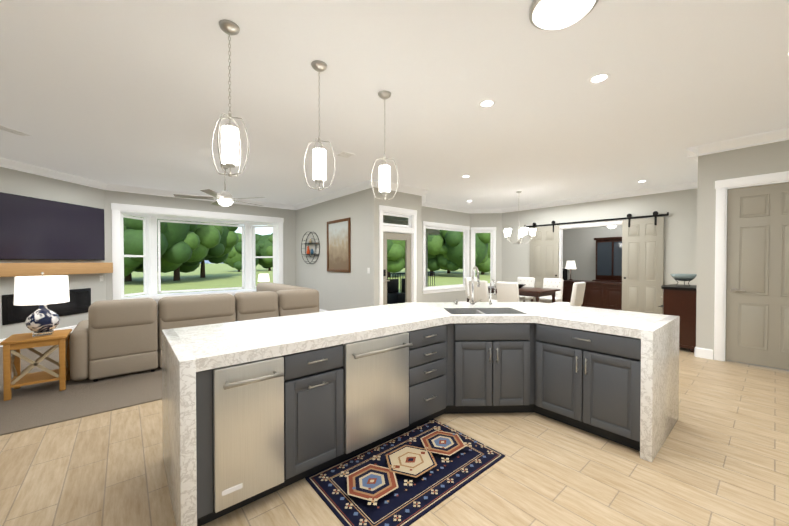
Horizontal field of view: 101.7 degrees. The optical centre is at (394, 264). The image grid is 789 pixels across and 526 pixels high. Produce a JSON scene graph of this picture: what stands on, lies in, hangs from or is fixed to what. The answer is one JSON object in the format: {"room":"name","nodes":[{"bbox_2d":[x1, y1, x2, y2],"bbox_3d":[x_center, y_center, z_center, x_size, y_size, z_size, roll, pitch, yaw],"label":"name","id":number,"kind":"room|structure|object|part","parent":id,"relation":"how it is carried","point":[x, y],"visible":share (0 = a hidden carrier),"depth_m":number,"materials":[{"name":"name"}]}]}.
{"room":"kitchen","nodes":[
{"label":"kitchen","id":0,"kind":"room"},
{"bbox_2d":[0,347,788,525],"bbox_3d":[2.187,1.413,3.942,16.600,0.120,10.000,-1,1,-40],"label":"floor","id":1,"kind":"structure","parent":0,"point":[721,458],"depth_m":2.12,"materials":[{"name":"beige wood"}]},
{"bbox_2d":[0,333,161,435],"bbox_3d":[-4.544,1.380,5.408,8.000,0.112,6.120,-1,1,-40],"label":"floor carpet","id":2,"kind":"object","parent":1,"relation":"on","point":[28,407],"depth_m":3.29,"materials":[{"name":"grey carpet"}]},
{"bbox_2d":[0,329,71,400],"bbox_3d":[-3.842,1.052,3.478,0.460,0.586,0.460,-1,1,-40],"label":"side table","id":3,"kind":"object","parent":2,"relation":"on","point":[15,343],"visible":0.98,"depth_m":3.39,"materials":[{"name":"brown wood"}]},
{"bbox_2d":[14,272,69,336],"bbox_3d":[-3.819,0.417,3.490,0.410,0.682,0.410,-1,1,-40],"label":"table lamp","id":4,"kind":"object","parent":3,"relation":"on","point":[42,292],"visible":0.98,"depth_m":3.39,"materials":[{"name":"fabric"}]},
{"bbox_2d":[70,282,318,381],"bbox_3d":[-3.242,0.866,5.503,3.060,0.911,2.645,-1,1,-40],"label":"sofa","id":5,"kind":"object","parent":2,"relation":"on","point":[109,338],"visible":0.58,"depth_m":3.98,"materials":[{"name":"leather"}]},
{"bbox_3d":[-3.474,0.997,8.549,0.450,0.576,0.450,-1,1,-40],"label":"table","id":6,"kind":"object","parent":2,"relation":"on","visible":0},
{"bbox_2d":[258,274,269,281],"bbox_3d":[-3.474,0.473,8.543,0.300,0.470,0.300,-1,1,-40],"label":"light","id":7,"kind":"object","parent":6,"relation":"on","point":[263,277],"visible":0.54,"depth_m":8.43,"materials":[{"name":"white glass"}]},
{"bbox_2d":[305,419,504,525],"bbox_3d":[0.110,1.334,2.183,1.200,0.080,0.700,-1,1,-40],"label":"rug","id":8,"kind":"object","parent":1,"relation":"on","point":[410,476],"visible":1,"depth_m":2.06,"materials":[{"name":"fabric"}]},
{"bbox_2d":[162,322,679,525],"bbox_3d":[0.434,0.945,2.558,3.543,0.850,2.252,-1,1,-40],"label":"kitchen island","id":9,"kind":"object","parent":1,"relation":"on","point":[633,403],"depth_m":2.26,"materials":[{"name":"stone"}]},
{"bbox_2d":[162,294,677,504],"bbox_3d":[0.433,0.487,2.553,3.536,0.065,2.248,-1,1,-40],"label":"island countertop","id":10,"kind":"structure","parent":9,"relation":"on","point":[285,400],"depth_m":2.34,"materials":[{"name":"white stone"}]},
{"bbox_2d":[464,277,491,301],"bbox_3d":[2.221,0.816,8.548,0.480,0.966,0.569,-1,1,-40],"label":"dining chair","id":11,"kind":"object","parent":1,"relation":"on","point":[466,279],"visible":0.25,"depth_m":8.54,"materials":[{"name":"fabric"}]},
{"bbox_2d":[469,280,497,301],"bbox_3d":[2.068,0.829,7.419,0.569,0.966,0.480,-1,1,-40],"label":"dining chair","id":12,"kind":"object","parent":1,"relation":"on","point":[481,292],"visible":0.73,"depth_m":7.21,"materials":[{"name":"fabric"}]},
{"bbox_2d":[496,281,518,301],"bbox_3d":[2.532,0.836,6.869,0.569,0.966,0.480,-1,1,-40],"label":"dining chair","id":13,"kind":"object","parent":1,"relation":"on","point":[507,291],"visible":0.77,"depth_m":6.67,"materials":[{"name":"fabric"}]},
{"bbox_2d":[488,286,559,302],"bbox_3d":[2.946,0.932,7.690,1.000,0.754,1.560,-1,1,-40],"label":"dining table","id":14,"kind":"object","parent":1,"relation":"on","point":[537,293],"visible":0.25,"depth_m":7.16,"materials":[{"name":"brown wood"}]},
{"bbox_2d":[517,277,534,301],"bbox_3d":[3.360,0.816,8.508,0.569,0.966,0.480,-1,1,-40],"label":"dining chair","id":15,"kind":"object","parent":1,"relation":"on","point":[528,281],"visible":0.48,"depth_m":8.51,"materials":[{"name":"fabric"}]},
{"bbox_2d":[534,278,563,302],"bbox_3d":[3.824,0.823,7.958,0.569,0.966,0.480,-1,1,-40],"label":"dining chair","id":16,"kind":"object","parent":1,"relation":"on","point":[554,283],"visible":0.67,"depth_m":7.95,"materials":[{"name":"fabric"}]},
{"bbox_2d":[563,269,567,279],"bbox_3d":[5.433,0.698,10.752,0.579,1.149,0.606,-1,1,-40],"label":"office chair","id":17,"kind":"object","parent":1,"relation":"on","point":[565,271],"depth_m":10.73,"materials":[{"name":"black metal"}]},
{"bbox_2d":[552,282,585,305],"bbox_3d":[3.671,0.836,6.829,0.480,0.966,0.569,-1,1,-40],"label":"dining chair","id":18,"kind":"object","parent":1,"relation":"on","point":[578,291],"visible":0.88,"depth_m":6.58,"materials":[{"name":"fabric"}]},
{"bbox_2d":[562,280,621,309],"bbox_3d":[6.034,0.892,9.534,0.800,0.790,1.900,-1,1,-40],"label":"office desk","id":19,"kind":"object","parent":1,"relation":"on","point":[603,294],"visible":0.6,"depth_m":9.20,"materials":[{"name":"brown wood"}]},
{"bbox_2d":[565,261,575,279],"bbox_3d":[5.595,0.179,10.202,0.320,0.620,0.320,-1,1,-40],"label":"lamp","id":20,"kind":"object","parent":19,"relation":"on","point":[570,265],"visible":1,"depth_m":10.10,"materials":[{"name":"white fabric"}]},
{"bbox_2d":[592,237,621,281],"bbox_3d":[7.073,0.207,9.977,0.690,2.150,1.490,-1,1,-40],"label":"hutch","id":21,"kind":"object","parent":1,"relation":"on","point":[608,258],"visible":0.35,"depth_m":10.11,"materials":[{"name":"brown wood"}]},
{"bbox_2d":[658,284,696,351],"bbox_3d":[4.744,0.842,5.323,0.900,0.990,0.475,-1,1,-40],"label":"chest","id":22,"kind":"object","parent":1,"relation":"on","point":[679,300],"visible":0.46,"depth_m":4.98,"materials":[{"name":"brown wood"}]},
{"bbox_2d":[670,274,696,285],"bbox_3d":[4.742,0.247,5.272,0.340,0.193,0.340,-1,1,-40],"label":"bowl","id":23,"kind":"object","parent":22,"relation":"on","point":[684,277],"visible":1,"depth_m":5.19,"materials":[{"name":"ceramic"}]},
{"bbox_2d":[0,140,788,359],"bbox_3d":[0.982,-0.187,5.274,16.400,3.050,13.520,-1,1,-40],"label":"wall","id":24,"kind":"structure","parent":0,"point":[689,232],"depth_m":7.22,"materials":[{"name":"paint"}]},
{"bbox_2d":[2,288,90,324],"bbox_3d":[-6.290,0.725,5.897,0.028,0.490,1.390,0,1,5],"label":"fireplace insert","id":25,"kind":"object","parent":24,"relation":"attached to","point":[79,302],"visible":0.71,"depth_m":5.93,"materials":[{"name":"black metal"}]},
{"bbox_2d":[0,192,104,259],"bbox_3d":[-6.263,-0.629,5.859,0.086,1.080,1.910,0,1,5],"label":"screen","id":26,"kind":"object","parent":24,"relation":"attached to","point":[31,228],"visible":1,"depth_m":5.78,"materials":[{"name":"black glass"}]},
{"bbox_2d":[0,263,112,276],"bbox_3d":[-6.226,0.075,5.513,0.220,0.220,2.710,0,1,5],"label":"mantel shelf","id":27,"kind":"object","parent":24,"relation":"attached to","point":[19,269],"visible":1,"depth_m":5.71,"materials":[{"name":"brown wood"}]},
{"bbox_2d":[100,268,369,280],"bbox_3d":[-3.374,0.205,6.804,5.709,0.290,0.080,0,1,0],"label":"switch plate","id":28,"kind":"object","parent":24,"relation":"attached to","point":[102,277],"visible":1,"depth_m":6.80,"materials":[{"name":"white plastic"}]},
{"bbox_2d":[121,212,491,298],"bbox_3d":[-1.564,-0.180,8.849,9.130,1.952,4.712,-1,1,-40],"label":"window frames","id":29,"kind":"structure","parent":24,"relation":"in","point":[160,296],"depth_m":8.52,"materials":[{"name":"white wood"}]},
{"bbox_2d":[301,232,319,263],"bbox_3d":[-2.288,-0.463,8.715,0.132,0.874,0.874,-1,1,-40],"label":"decor","id":30,"kind":"object","parent":24,"relation":"attached to","point":[308,252],"visible":1,"depth_m":8.68,"materials":[{"name":"black metal"}]},
{"bbox_2d":[327,217,350,272],"bbox_3d":[-1.354,-0.456,7.704,0.035,1.250,1.070,-1,1,-40],"label":"picture frame","id":31,"kind":"object","parent":24,"relation":"attached to","point":[339,245],"visible":1,"depth_m":7.66,"materials":[{"name":"brown wood"}]},
{"bbox_2d":[0,300,712,359],"bbox_3d":[-0.175,1.279,4.336,13.100,0.140,13.250,-1,1,-40],"label":"baseboard","id":32,"kind":"structure","parent":24,"relation":"attached to","point":[703,353],"depth_m":4.67,"materials":[{"name":"white wood"}]},
{"bbox_2d":[0,128,788,213],"bbox_3d":[0.067,-1.635,4.015,13.100,0.125,12.500,-1,1,-40],"label":"crown molding","id":33,"kind":"structure","parent":24,"relation":"attached to","point":[694,152],"depth_m":7.05,"materials":[{"name":"white wood"}]},
{"bbox_2d":[383,232,410,304],"bbox_3d":[0.059,0.300,7.111,0.850,2.008,0.104,-1,1,-40],"label":"door","id":34,"kind":"structure","parent":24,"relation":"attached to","point":[396,236],"depth_m":7.24,"materials":[{"name":"paint"}]},
{"bbox_2d":[111,171,788,360],"bbox_3d":[0.633,-0.005,6.350,9.550,2.660,9.990,-1,1,-40],"label":"door frame","id":35,"kind":"structure","parent":24,"relation":"attached to","point":[722,187],"depth_m":7.05,"materials":[{"name":"white wood"}]},
{"bbox_2d":[524,211,668,313],"bbox_3d":[4.954,0.032,8.326,0.095,2.500,3.310,-1,1,-40],"label":"barn door","id":36,"kind":"structure","parent":24,"relation":"in","point":[642,260],"depth_m":7.39,"materials":[{"name":"paint"}]},
{"bbox_2d":[529,221,558,302],"bbox_3d":[4.245,0.022,9.140,0.060,2.500,0.820,-1,1,-40],"label":"barn door","id":37,"kind":"structure","parent":36,"relation":"hanging from","point":[544,252],"depth_m":9.11,"materials":[{"name":"paint"}]},
{"bbox_3d":[4.958,-1.131,8.316,0.085,0.075,3.310,-1,1,-40],"label":"barn door rail","id":38,"kind":"part","parent":36,"relation":"part of","materials":[{"name":"black metal"}]},
{"bbox_2d":[725,182,788,370],"bbox_3d":[4.911,0.145,4.149,0.098,2.388,0.872,-1,1,-40],"label":"door","id":39,"kind":"structure","parent":24,"relation":"in","point":[757,301],"depth_m":4.26,"materials":[{"name":"paint"}]},
{"bbox_2d":[0,0,788,225],"bbox_3d":[0.962,-1.523,5.360,16.600,0.680,13.800,-1,1,-40],"label":"ceiling","id":40,"kind":"structure","parent":0,"point":[133,93],"depth_m":3.14,"materials":[{"name":"white paint"}]},
{"bbox_2d":[0,125,31,135],"bbox_3d":[-4.835,-1.693,4.041,0.150,0.008,0.350,0,1,5],"label":"ceiling vent","id":41,"kind":"object","parent":40,"relation":"in","point":[10,130],"visible":1,"depth_m":4.07,"materials":[{"name":"metal"}]},
{"bbox_2d":[173,164,265,205],"bbox_3d":[-2.960,-1.365,5.582,1.444,0.698,1.390,-1,1,-40],"label":"ceiling fan","id":42,"kind":"object","parent":40,"relation":"hanging from","point":[224,197],"visible":0.94,"depth_m":5.46,"materials":[{"name":"silver metal"}]},
{"bbox_2d":[211,20,248,176],"bbox_3d":[-1.161,-1.150,2.266,0.199,1.050,0.199,-1,1,-40],"label":"pendant light","id":43,"kind":"object","parent":40,"relation":"hanging from","point":[230,139],"visible":1,"depth_m":2.24,"materials":[{"name":"white glass"}]},
{"bbox_2d":[303,60,335,190],"bbox_3d":[-0.634,-1.155,2.711,0.199,1.050,0.199,-1,1,-40],"label":"pendant light","id":44,"kind":"object","parent":40,"relation":"hanging from","point":[319,164],"visible":1,"depth_m":2.68,"materials":[{"name":"white glass"}]},
{"bbox_2d":[336,151,354,157],"bbox_3d":[-0.761,-1.704,4.965,0.220,0.008,0.220,-1,1,-40],"label":"ceiling vent","id":45,"kind":"object","parent":40,"relation":"in","point":[345,154],"visible":0.98,"depth_m":4.95,"materials":[{"name":"metal"}]},
{"bbox_2d":[371,90,398,200],"bbox_3d":[-0.097,-1.161,3.176,0.199,1.050,0.199,-1,1,-40],"label":"pendant light","id":46,"kind":"object","parent":40,"relation":"hanging from","point":[384,178],"visible":1,"depth_m":3.14,"materials":[{"name":"white glass"}]},
{"bbox_2d":[478,99,495,107],"bbox_3d":[0.970,-1.686,3.363,0.177,0.005,0.177,-1,1,-40],"label":"recessed light","id":47,"kind":"object","parent":40,"relation":"in","point":[487,103],"visible":1,"depth_m":3.36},
{"bbox_2d":[504,191,535,243],"bbox_3d":[2.933,-1.114,7.652,0.746,1.248,0.719,-1,1,-40],"label":"chandelier","id":48,"kind":"object","parent":40,"relation":"hanging from","point":[522,232],"visible":1,"depth_m":7.53,"materials":[{"name":"silver metal"}]},
{"bbox_2d":[529,0,598,29],"bbox_3d":[1.078,-1.623,2.056,0.400,0.098,0.400,-1,1,-40],"label":"flush-mount light","id":49,"kind":"object","parent":40,"relation":"attached to","point":[551,14],"visible":1,"depth_m":2.03,"materials":[{"name":"white glass"}]},
{"bbox_2d":[588,73,610,83],"bbox_3d":[1.845,-1.681,2.898,0.177,0.005,0.177,-1,1,-40],"label":"recessed light","id":50,"kind":"object","parent":40,"relation":"in","point":[598,78],"visible":1,"depth_m":2.90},
{"bbox_2d":[782,50,788,56],"bbox_3d":[3.168,-1.676,2.509,0.177,0.005,0.177,-1,1,-40],"label":"recessed light","id":51,"kind":"object","parent":40,"relation":"in","point":[786,54],"visible":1,"depth_m":2.56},
{"label":"outside","id":52,"kind":"structure","parent":0,"visible":0},
{"bbox_2d":[124,263,489,296],"bbox_3d":[-55.687,0.609,96.932,280.000,0.200,300.000,-1,1,-40],"label":"ground","id":53,"kind":"structure","parent":52,"point":[221,275],"depth_m":30.55,"materials":[{"name":"green plant"}]},
{"bbox_2d":[123,216,489,281],"bbox_3d":[-11.562,-3.400,40.531,42.091,9.146,42.071,-1,1,-40],"label":"trees","id":54,"kind":"object","parent":53,"relation":"on","point":[185,248],"visible":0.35,"depth_m":30.52,"materials":[{"name":"green plant"}]},
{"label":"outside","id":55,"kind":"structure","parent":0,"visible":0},
{"bbox_2d":[383,215,439,304],"bbox_3d":[0.573,-0.188,9.986,5.450,3.060,3.450,-1,1,-40],"label":"patio","id":56,"kind":"structure","parent":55,"point":[395,295],"depth_m":11.01,"materials":[{"name":"black metal"}]}
]}

